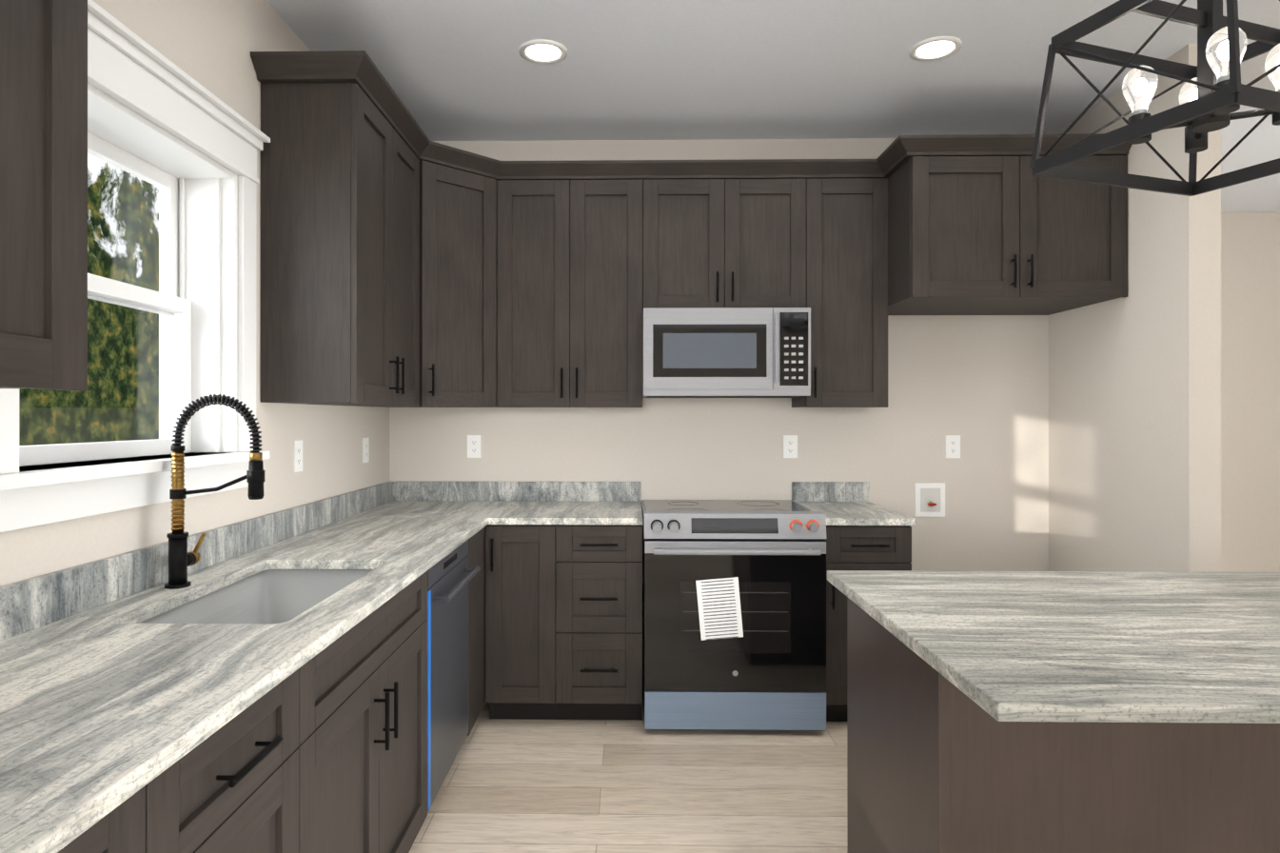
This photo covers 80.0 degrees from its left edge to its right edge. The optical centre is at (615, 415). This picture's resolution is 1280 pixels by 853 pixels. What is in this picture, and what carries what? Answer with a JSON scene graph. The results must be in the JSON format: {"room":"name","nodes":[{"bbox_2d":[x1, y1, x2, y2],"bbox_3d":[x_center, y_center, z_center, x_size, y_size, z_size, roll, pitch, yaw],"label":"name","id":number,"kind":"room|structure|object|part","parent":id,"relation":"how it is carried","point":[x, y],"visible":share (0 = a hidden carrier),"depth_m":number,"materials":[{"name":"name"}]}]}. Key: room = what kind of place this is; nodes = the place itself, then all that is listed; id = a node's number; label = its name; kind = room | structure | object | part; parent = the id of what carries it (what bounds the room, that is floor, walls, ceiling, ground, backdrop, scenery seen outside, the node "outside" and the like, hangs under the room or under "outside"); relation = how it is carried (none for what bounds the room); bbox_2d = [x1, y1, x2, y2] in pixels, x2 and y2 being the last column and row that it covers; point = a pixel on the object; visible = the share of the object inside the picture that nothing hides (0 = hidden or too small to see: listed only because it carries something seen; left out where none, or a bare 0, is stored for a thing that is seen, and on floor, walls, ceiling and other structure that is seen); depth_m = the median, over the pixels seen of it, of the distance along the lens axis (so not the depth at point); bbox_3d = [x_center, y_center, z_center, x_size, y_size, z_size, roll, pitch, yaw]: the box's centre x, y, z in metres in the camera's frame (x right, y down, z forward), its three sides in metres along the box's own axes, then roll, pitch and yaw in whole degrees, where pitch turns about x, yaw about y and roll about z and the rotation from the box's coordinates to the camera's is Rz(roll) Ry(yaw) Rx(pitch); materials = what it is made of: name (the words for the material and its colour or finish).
{"room":"kitchen","nodes":[
{"label":"kitchen","id":0,"kind":"room"},
{"bbox_2d":[0,0,389,586],"bbox_3d":[-1.362,-0.039,-0.584,0.240,2.750,9.000,0,0,1],"label":"wall","id":1,"kind":"structure","parent":0,"point":[209,44],"depth_m":2.37,"materials":[{"name":"paint"}]},
{"bbox_2d":[0,0,87,390],"bbox_3d":[-1.053,-0.614,0.901,0.323,1.136,0.762,0,0,1],"label":"upper cabinet","id":2,"kind":"object","parent":1,"relation":"attached to","point":[44,43],"depth_m":1.20,"materials":[{"name":"brown wood"}]},
{"bbox_2d":[0,0,270,532],"bbox_3d":[-1.293,-0.343,1.961,0.289,1.142,1.105,0,0,1],"label":"window","id":3,"kind":"structure","parent":1,"relation":"in","point":[188,145],"depth_m":2.20,"materials":[{"name":"white wood"}]},
{"bbox_2d":[293,439,302,472],"bbox_3d":[-1.179,0.151,2.830,0.006,0.116,0.072,0,0,1],"label":"electrical outlet plate","id":4,"kind":"object","parent":1,"relation":"attached to","point":[297,456],"visible":1,"depth_m":2.82,"materials":[{"name":"white plastic"}]},
{"bbox_2d":[255,53,430,407],"bbox_3d":[-0.987,-0.611,2.951,0.384,1.136,0.824,0,0,1],"label":"upper cabinet","id":5,"kind":"object","parent":1,"relation":"attached to","point":[405,261],"depth_m":2.54,"materials":[{"name":"brown wood"}]},
{"bbox_3d":[0.498,-1.144,3.032,3.350,0.069,1.179,0,0,1],"label":"cab mount crown","id":6,"kind":"part","parent":5,"relation":"part of","materials":[{"name":"brown wood"}]},
{"bbox_2d":[362,437,369,462],"bbox_3d":[-1.167,0.162,3.556,0.006,0.116,0.072,0,0,1],"label":"electrical outlet plate","id":7,"kind":"object","parent":1,"relation":"attached to","point":[365,449],"visible":1,"depth_m":3.55,"materials":[{"name":"white plastic"}]},
{"bbox_2d":[408,696,847,852],"bbox_3d":[1.771,1.362,0.160,6.400,0.050,10.600,0,0,1],"label":"floor","id":8,"kind":"structure","parent":0,"point":[571,786],"depth_m":2.72,"materials":[{"name":"brown wood"}]},
{"bbox_2d":[64,751,197,852],"bbox_3d":[-0.914,0.900,0.682,0.608,0.874,0.753,0,0,1],"label":"base cabinet","id":9,"kind":"object","parent":8,"relation":"on","point":[165,817],"depth_m":1.01,"materials":[{"name":"wood"}]},
{"bbox_2d":[197,683,285,852],"bbox_3d":[-0.904,0.901,1.215,0.608,0.874,0.599,0,0,1],"label":"base cabinet","id":10,"kind":"object","parent":8,"relation":"on","point":[242,771],"depth_m":1.24,"materials":[{"name":"wood"}]},
{"bbox_2d":[285,565,437,852],"bbox_3d":[-0.892,0.902,1.881,0.609,0.874,1.018,0,0,1],"label":"base cabinet","id":11,"kind":"object","parent":8,"relation":"on","point":[333,674],"depth_m":1.83,"materials":[{"name":"wood"}]},
{"bbox_2d":[0,515,487,852],"bbox_3d":[-0.879,0.449,1.658,0.608,0.030,3.201,0,0,1],"label":"countertop","id":12,"kind":"structure","parent":11,"relation":"on","point":[96,707],"depth_m":1.29,"materials":[{"name":"grey stone"}]},
{"bbox_2d":[156,393,265,588],"bbox_3d":[-1.017,0.193,1.957,0.250,0.482,0.103,0,0,1],"label":"faucet","id":13,"kind":"object","parent":12,"relation":"on","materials":[{"name":"black metal"}]},
{"bbox_2d":[121,561,384,622],"bbox_3d":[-0.875,0.567,1.947,0.442,0.229,0.775,0,0,1],"label":"sink","id":14,"kind":"object","parent":12,"relation":"in","point":[272,591],"depth_m":2.30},
{"bbox_2d":[437,538,472,791],"bbox_3d":[-0.880,0.903,2.619,0.609,0.874,0.668,0,0,1],"label":"dishwasher","id":15,"kind":"object","parent":8,"relation":"on","point":[454,574],"depth_m":2.70,"materials":[{"name":"metal"}]},
{"bbox_2d":[472,527,487,728],"bbox_3d":[-0.858,0.904,3.105,0.580,0.874,0.292,0,0,1],"label":"base cabinet","id":16,"kind":"object","parent":8,"relation":"on","point":[479,541],"depth_m":3.16,"materials":[{"name":"wood"}]},
{"bbox_2d":[487,519,506,719],"bbox_3d":[-0.813,0.905,3.579,0.654,0.874,0.646,0,0,1],"label":"base cabinet","id":17,"kind":"object","parent":8,"relation":"on","point":[496,533],"depth_m":3.27,"materials":[{"name":"wood"}]},
{"bbox_2d":[506,527,559,719],"bbox_3d":[-0.404,0.905,3.583,0.304,0.874,0.628,0,0,1],"label":"base cabinet","id":18,"kind":"object","parent":8,"relation":"on","point":[532,553],"depth_m":3.28,"materials":[{"name":"wood"}]},
{"bbox_2d":[559,527,642,720],"bbox_3d":[-0.102,0.905,3.578,0.445,0.874,0.628,0,0,1],"label":"base cabinet","id":19,"kind":"object","parent":8,"relation":"on","point":[600,568],"depth_m":3.27,"materials":[{"name":"wood"}]},
{"bbox_2d":[354,500,643,527],"bbox_3d":[-0.515,0.452,3.566,1.270,0.030,0.627,0,0,1],"label":"countertop","id":20,"kind":"structure","parent":19,"relation":"on","point":[512,513],"depth_m":3.46,"materials":[{"name":"grey stone"}]},
{"bbox_2d":[641,499,826,729],"bbox_3d":[0.503,0.878,3.489,0.762,0.928,0.738,0,0,1],"label":"range","id":21,"kind":"object","parent":8,"relation":"on","point":[734,614],"visible":0.98,"depth_m":3.18,"materials":[{"name":"black metal"}]},
{"bbox_2d":[824,527,911,721],"bbox_3d":[1.078,0.905,3.558,0.376,0.874,0.628,0,0,1],"label":"base cabinet","id":22,"kind":"object","parent":8,"relation":"on","point":[847,548],"depth_m":3.25,"materials":[{"name":"wood"}]},
{"bbox_2d":[793,500,916,527],"bbox_3d":[1.083,0.452,3.539,0.389,0.030,0.627,0,0,1],"label":"countertop","id":23,"kind":"structure","parent":22,"relation":"on","point":[837,513],"depth_m":3.36,"materials":[{"name":"grey stone"}]},
{"bbox_2d":[846,600,1279,852],"bbox_3d":[1.454,0.918,1.910,1.555,0.844,0.676,0,0,1],"label":"kitchen island","id":24,"kind":"object","parent":8,"relation":"on","point":[928,771],"depth_m":1.59,"materials":[{"name":"wood"}]},
{"bbox_2d":[827,570,1279,726],"bbox_3d":[1.451,0.479,1.745,1.655,0.030,1.064,0,0,1],"label":"island countertop","id":25,"kind":"structure","parent":24,"relation":"on","point":[1028,648],"depth_m":1.59,"materials":[{"name":"grey stone"}]},
{"bbox_2d":[389,137,1048,571],"bbox_3d":[0.498,-0.033,3.945,3.624,2.750,0.120,0,0,1],"label":"wall","id":26,"kind":"structure","parent":0,"point":[979,384],"depth_m":3.87,"materials":[{"name":"paint"}]},
{"bbox_2d":[430,140,513,407],"bbox_3d":[-0.828,-0.610,3.566,0.680,1.136,0.680,0,0,1],"label":"upper cabinet","id":27,"kind":"object","parent":26,"relation":"attached to","point":[472,194],"depth_m":3.48,"materials":[{"name":"brown wood"}]},
{"bbox_2d":[467,434,481,457],"bbox_3d":[-0.727,0.158,3.902,0.072,0.116,0.006,0,0,1],"label":"electrical outlet plate","id":28,"kind":"object","parent":26,"relation":"attached to","point":[474,445],"visible":1,"depth_m":3.90,"materials":[{"name":"white plastic"}]},
{"bbox_2d":[513,159,662,407],"bbox_3d":[-0.210,-0.610,3.704,0.820,1.136,0.384,0,0,1],"label":"upper cabinet","id":29,"kind":"object","parent":26,"relation":"attached to","point":[588,233],"depth_m":3.58,"materials":[{"name":"brown wood"}]},
{"bbox_2d":[662,159,787,285],"bbox_3d":[0.509,-0.837,3.722,0.762,0.682,0.323,0,0,1],"label":"upper cabinet","id":30,"kind":"object","parent":26,"relation":"attached to","point":[725,222],"depth_m":3.57,"materials":[{"name":"brown wood"}]},
{"bbox_2d":[639,285,818,399],"bbox_3d":[0.508,-0.326,3.657,0.762,0.472,0.452,0,0,1],"label":"microwave","id":31,"kind":"object","parent":26,"relation":"attached to","point":[696,341],"depth_m":3.47,"materials":[{"name":"silver metal"}]},
{"bbox_2d":[783,434,797,457],"bbox_3d":[0.887,0.158,3.874,0.072,0.116,0.006,0,0,1],"label":"electrical outlet plate","id":32,"kind":"object","parent":26,"relation":"attached to","point":[790,445],"visible":1,"depth_m":3.87,"materials":[{"name":"white plastic"}]},
{"bbox_2d":[787,159,894,407],"bbox_3d":[1.046,-0.610,3.713,0.453,1.136,0.323,0,0,1],"label":"upper cabinet","id":33,"kind":"object","parent":26,"relation":"attached to","point":[837,208],"depth_m":3.56,"materials":[{"name":"brown wood"}]},
{"bbox_2d":[914,482,945,516],"bbox_3d":[1.592,0.427,3.848,0.150,0.170,0.034,0,0,1],"label":"outlet box","id":34,"kind":"object","parent":26,"relation":"attached to","point":[930,499],"visible":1,"depth_m":3.86,"materials":[{"name":"white plastic"}]},
{"bbox_2d":[945,434,960,457],"bbox_3d":[1.707,0.158,3.860,0.072,0.116,0.006,0,0,1],"label":"electrical outlet plate","id":35,"kind":"object","parent":26,"relation":"attached to","point":[953,445],"visible":1,"depth_m":3.86,"materials":[{"name":"white plastic"}]},
{"bbox_2d":[886,133,1131,315],"bbox_3d":[1.726,-0.843,3.554,0.912,0.670,0.618,0,0,1],"label":"upper cabinet","id":36,"kind":"object","parent":26,"relation":"attached to","point":[972,229],"depth_m":3.25,"materials":[{"name":"brown wood"}]},
{"bbox_2d":[266,0,1279,212],"bbox_3d":[1.771,-1.438,0.164,6.400,0.050,10.600,0,0,1],"label":"ceiling","id":37,"kind":"structure","parent":0,"point":[623,69],"depth_m":3.08,"materials":[{"name":"paint"}]},
{"bbox_2d":[518,39,568,63],"bbox_3d":[-0.281,-1.405,2.950,0.188,0.008,0.188,0,0,1],"label":"recessed light","id":38,"kind":"object","parent":37,"relation":"in","point":[542,51],"visible":1,"depth_m":2.94,"materials":[{"name":"white plastic"}]},
{"bbox_2d":[908,36,962,60],"bbox_3d":[1.225,-1.405,2.924,0.188,0.008,0.188,0,0,1],"label":"recessed light","id":39,"kind":"object","parent":37,"relation":"in","point":[937,48],"visible":1,"depth_m":2.92,"materials":[{"name":"white plastic"}]},
{"bbox_2d":[1029,0,1279,196],"bbox_3d":[1.370,-1.003,1.757,0.567,0.815,0.471,0,0,-19],"label":"chandelier","id":40,"kind":"object","parent":37,"relation":"hanging from","point":[1214,92],"visible":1,"depth_m":1.77,"materials":[{"name":"black metal"}]},
{"bbox_2d":[1048,43,1220,571],"bbox_3d":[2.241,-0.033,3.371,0.120,2.750,0.967,0,0,1],"label":"wall","id":41,"kind":"structure","parent":0,"point":[1134,429],"depth_m":3.11,"materials":[{"name":"paint"}]},
{"bbox_2d":[1220,212,1279,571],"bbox_3d":[3.698,-0.031,5.340,2.726,2.750,0.120,0,0,1],"label":"wall","id":42,"kind":"structure","parent":0,"point":[1250,391],"depth_m":5.27,"materials":[{"name":"paint"}]},
{"label":"outside","id":43,"kind":"structure","parent":0,"visible":0},
{"bbox_2d":[19,153,158,445],"bbox_3d":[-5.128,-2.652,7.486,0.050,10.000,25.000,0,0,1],"label":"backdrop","id":44,"kind":"structure","parent":43,"point":[134,234],"depth_m":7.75,"materials":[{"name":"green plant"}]}
]}

